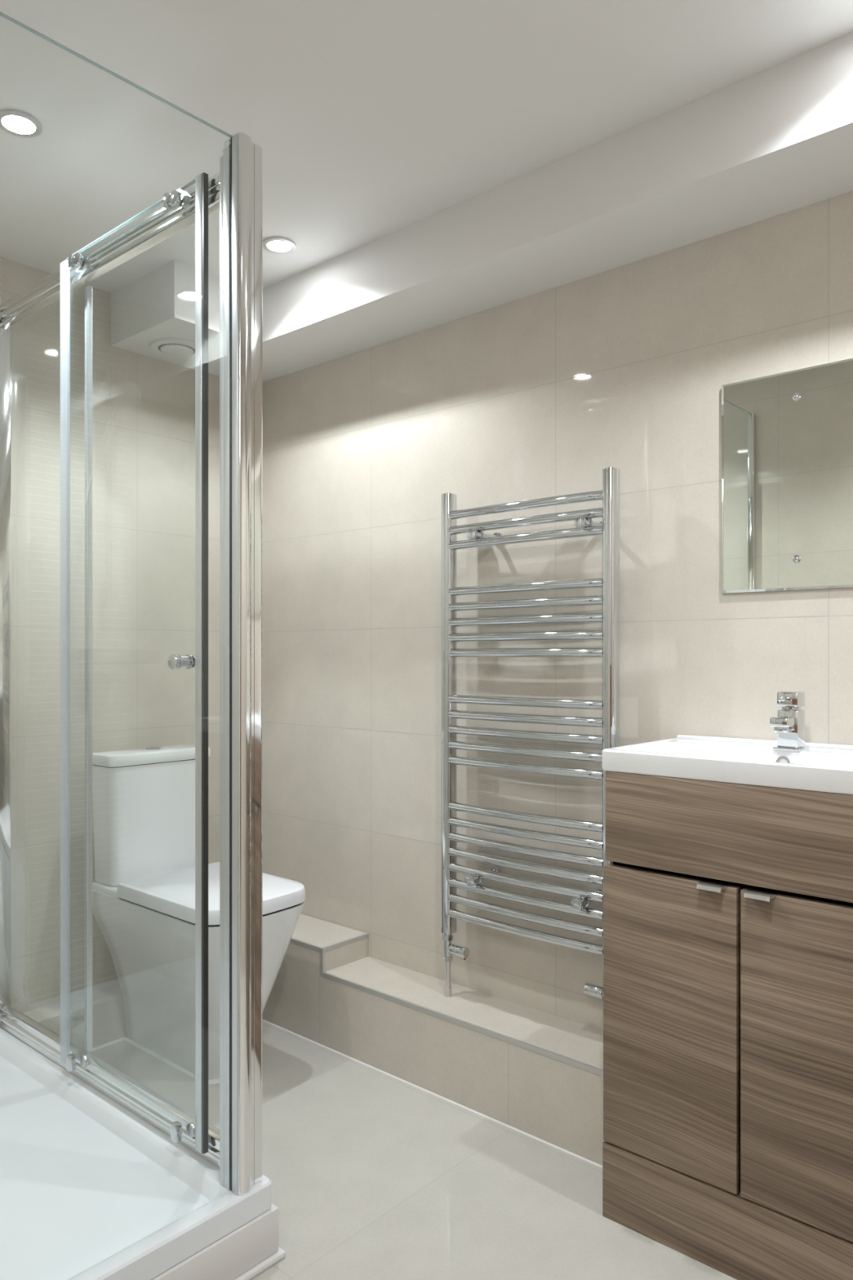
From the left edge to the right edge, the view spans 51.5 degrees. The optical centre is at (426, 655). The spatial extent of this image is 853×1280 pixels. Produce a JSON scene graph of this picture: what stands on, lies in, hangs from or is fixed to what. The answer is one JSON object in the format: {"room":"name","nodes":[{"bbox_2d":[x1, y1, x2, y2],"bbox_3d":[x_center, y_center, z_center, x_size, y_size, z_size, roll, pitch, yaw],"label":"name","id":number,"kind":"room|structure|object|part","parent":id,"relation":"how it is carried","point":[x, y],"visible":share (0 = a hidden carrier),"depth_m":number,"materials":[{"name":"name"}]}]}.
{"room":"bathroom","nodes":[
{"label":"bathroom","id":0,"kind":"room"},
{"bbox_2d":[0,257,219,1012],"bbox_3d":[-1.105,0.015,2.231,0.100,2.017,1.570,0,0,41],"label":"wall","id":1,"kind":"structure","parent":0,"point":[144,406],"depth_m":2.39,"materials":[{"name":"tile"}]},
{"bbox_2d":[22,983,127,1050],"bbox_3d":[-0.827,0.965,2.406,0.087,0.117,0.601,0,0,41],"label":"ledge","id":2,"kind":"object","parent":1,"relation":"attached to","point":[108,1018],"depth_m":2.31,"materials":[{"name":"tile"}]},
{"bbox_2d":[86,1036,124,1052],"bbox_3d":[-0.898,1.021,2.255,0.006,0.005,0.280,0,0,41],"label":"trim","id":3,"kind":"structure","parent":1,"relation":"attached to","point":[121,1038],"depth_m":2.32,"materials":[{"name":"white"}]},
{"bbox_2d":[89,1020,737,1279],"bbox_3d":[-0.174,1.073,0.373,3.953,0.100,3.330,0,0,41],"label":"floor","id":4,"kind":"structure","parent":0,"point":[373,1174],"depth_m":1.70,"materials":[{"name":"tile"}]},
{"bbox_2d":[0,1026,271,1279],"bbox_3d":[-0.879,0.913,1.604,1.067,0.045,0.667,0,0,41],"label":"shower tray","id":5,"kind":"object","parent":4,"relation":"on","point":[91,1188],"visible":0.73,"depth_m":1.51,"materials":[{"name":"white ceramic"}]},
{"bbox_2d":[0,11,262,1195],"bbox_3d":[-0.882,0.013,1.604,1.062,1.753,0.662,0,0,41],"label":"shower enclosure","id":6,"kind":"object","parent":5,"relation":"on","point":[236,190],"visible":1,"depth_m":1.54,"materials":[{"name":"clear glass"}]},
{"bbox_3d":[-0.675,-0.816,1.826,0.948,0.048,0.026,0,0,41],"label":"rail","id":7,"kind":"part","parent":6,"relation":"part of","materials":[{"name":"silver metal"}]},
{"bbox_3d":[-0.675,0.866,1.826,0.948,0.047,0.025,0,0,41],"label":"rail","id":8,"kind":"part","parent":6,"relation":"part of","materials":[{"name":"silver metal"}]},
{"bbox_3d":[-0.428,0.011,1.561,0.027,0.027,0.050,0,0,41],"label":"door knob","id":9,"kind":"part","parent":6,"relation":"part of","materials":[{"name":"silver metal"}]},
{"bbox_3d":[-0.300,0.014,1.505,0.038,1.751,0.032,0,0,41],"label":"corner post","id":10,"kind":"part","parent":6,"relation":"part of","materials":[{"name":"silver metal"}]},
{"bbox_2d":[92,744,305,1084],"bbox_3d":[-0.570,0.634,2.224,0.538,0.778,0.312,0,0,41],"label":"toilet","id":11,"kind":"object","parent":4,"relation":"on","point":[144,889],"visible":0.73,"depth_m":2.23,"materials":[{"name":"white ceramic"}]},
{"bbox_3d":[-0.730,0.266,2.365,0.106,0.029,0.306,0,0,41],"label":"cistern lid","id":12,"kind":"part","parent":11,"relation":"part of","materials":[{"name":"white ceramic"}]},
{"bbox_3d":[-0.519,0.581,2.180,0.401,0.036,0.312,0,0,41],"label":"seat lid","id":13,"kind":"part","parent":11,"relation":"part of","materials":[{"name":"white plastic"}]},
{"bbox_2d":[150,1203,285,1279],"bbox_3d":[-0.869,0.980,1.605,1.081,0.086,0.682,0,0,41],"label":"plinth","id":14,"kind":"object","parent":4,"relation":"on","point":[249,1250],"visible":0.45,"depth_m":1.44,"materials":[{"name":"white plastic"}]},
{"bbox_2d":[602,770,852,1279],"bbox_3d":[0.603,0.617,1.558,0.500,0.812,0.323,0,0,41],"label":"vanity unit","id":15,"kind":"object","parent":4,"relation":"on","point":[727,1145],"visible":0.99,"depth_m":1.46,"materials":[{"name":"brown wood"}]},
{"bbox_3d":[0.421,0.634,1.540,0.248,0.502,0.018,0,0,41],"label":"door","id":16,"kind":"part","parent":15,"relation":"part of","materials":[{"name":"brown wood"}]},
{"bbox_3d":[0.476,0.385,1.475,0.049,0.009,0.030,0,0,41],"label":"handle","id":17,"kind":"part","parent":15,"relation":"part of","materials":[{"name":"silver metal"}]},
{"bbox_2d":[602,734,852,794],"bbox_3d":[0.609,0.211,1.564,0.504,0.095,0.305,0,0,41],"label":"basin","id":18,"kind":"object","parent":15,"relation":"in","point":[822,767],"visible":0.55,"depth_m":1.54,"materials":[{"name":"white ceramic"}]},
{"bbox_2d":[769,691,809,751],"bbox_3d":[0.652,0.118,1.599,0.048,0.105,0.092,0,0,41],"label":"mixer tap","id":19,"kind":"object","parent":18,"relation":"on","point":[789,723],"visible":1,"depth_m":1.59,"materials":[{"name":"silver metal"}]},
{"bbox_3d":[0.638,0.118,1.583,0.032,0.018,0.048,0,0,41],"label":"spout","id":20,"kind":"part","parent":19,"relation":"part of","materials":[{"name":"silver metal"}]},
{"bbox_3d":[0.514,0.292,1.455,0.489,0.162,0.011,0,0,41],"label":"fascia panel","id":21,"kind":"part","parent":15,"relation":"part of","materials":[{"name":"brown wood"}]},
{"bbox_3d":[0.536,0.385,1.422,0.049,0.009,0.030,0,0,41],"label":"handle","id":22,"kind":"part","parent":15,"relation":"part of","materials":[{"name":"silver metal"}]},
{"bbox_3d":[0.611,0.634,1.373,0.243,0.502,0.018,0,0,41],"label":"door","id":23,"kind":"part","parent":15,"relation":"part of","materials":[{"name":"brown wood"}]},
{"bbox_2d":[0,0,852,293],"bbox_3d":[-0.114,-1.044,1.425,2.653,0.100,1.670,0,0,41],"label":"ceiling","id":24,"kind":"structure","parent":0,"point":[371,120],"depth_m":1.56,"materials":[{"name":"white paint"}]},
{"bbox_2d":[0,109,42,137],"bbox_3d":[-0.760,-0.991,1.649,0.080,0.005,0.080,0,0,41],"label":"recessed light","id":25,"kind":"object","parent":24,"relation":"in","point":[15,122],"visible":1,"depth_m":1.65,"materials":[{"name":"white glass"}]},
{"bbox_2d":[262,236,295,253],"bbox_3d":[-0.357,-0.991,2.138,0.080,0.005,0.080,0,0,41],"label":"recessed light","id":26,"kind":"object","parent":24,"relation":"in","point":[277,245],"visible":0.98,"depth_m":2.14,"materials":[{"name":"white glass"}]},
{"bbox_2d":[262,191,852,1031],"bbox_3d":[0.405,0.015,2.014,2.653,2.017,0.100,0,0,41],"label":"wall","id":27,"kind":"structure","parent":0,"point":[625,368],"depth_m":2.12,"materials":[{"name":"tile"}]},
{"bbox_2d":[262,1018,602,1167],"bbox_3d":[0.292,1.022,1.820,2.366,0.003,0.002,0,0,41],"label":"trim","id":28,"kind":"structure","parent":27,"relation":"attached to","point":[268,1022],"depth_m":2.04,"materials":[{"name":"white"}]},
{"bbox_2d":[262,914,604,1165],"bbox_3d":[0.316,0.895,1.913,2.453,0.256,0.171,0,0,41],"label":"ledge","id":29,"kind":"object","parent":27,"relation":"attached to","point":[538,1073],"depth_m":2.07,"materials":[{"name":"tile"}]},
{"bbox_3d":[0.316,0.804,1.912,2.452,0.073,0.170,0,0,41],"label":"edge trim","id":30,"kind":"part","parent":29,"relation":"part of","materials":[{"name":"grey tile"}]},
{"bbox_2d":[111,31,852,382],"bbox_3d":[0.213,-0.922,1.797,2.453,0.144,0.480,0,0,41],"label":"ceiling beam","id":31,"kind":"structure","parent":27,"relation":"attached to","point":[775,140],"depth_m":1.82,"materials":[{"name":"white paint"}]},
{"bbox_2d":[150,337,195,358],"bbox_3d":[-0.687,-0.844,2.436,0.140,0.012,0.140,0,0,41],"label":"air vent","id":32,"kind":"object","parent":31,"relation":"attached to","point":[176,348],"visible":0.93,"depth_m":2.41,"materials":[{"name":"white plastic"}]},
{"bbox_2d":[440,466,619,999],"bbox_3d":[0.231,0.217,2.028,0.476,1.227,0.108,0,0,41],"label":"towel radiator","id":33,"kind":"object","parent":27,"relation":"attached to","point":[609,527],"visible":0.99,"depth_m":1.99,"materials":[{"name":"silver metal"}]},
{"bbox_3d":[0.080,0.714,2.139,0.044,0.025,0.025,0,0,41],"label":"valve handle","id":34,"kind":"part","parent":33,"relation":"part of","materials":[{"name":"silver metal"}]},
{"bbox_3d":[0.361,0.717,1.892,0.044,0.025,0.025,0,0,41],"label":"valve handle","id":35,"kind":"part","parent":33,"relation":"part of","materials":[{"name":"silver metal"}]},
{"bbox_2d":[721,358,852,593],"bbox_3d":[0.818,-0.333,1.576,0.600,0.417,0.016,0,0,41],"label":"wall mirror","id":36,"kind":"object","parent":27,"relation":"attached to","point":[787,437],"visible":1,"depth_m":1.68,"materials":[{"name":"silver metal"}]}
]}

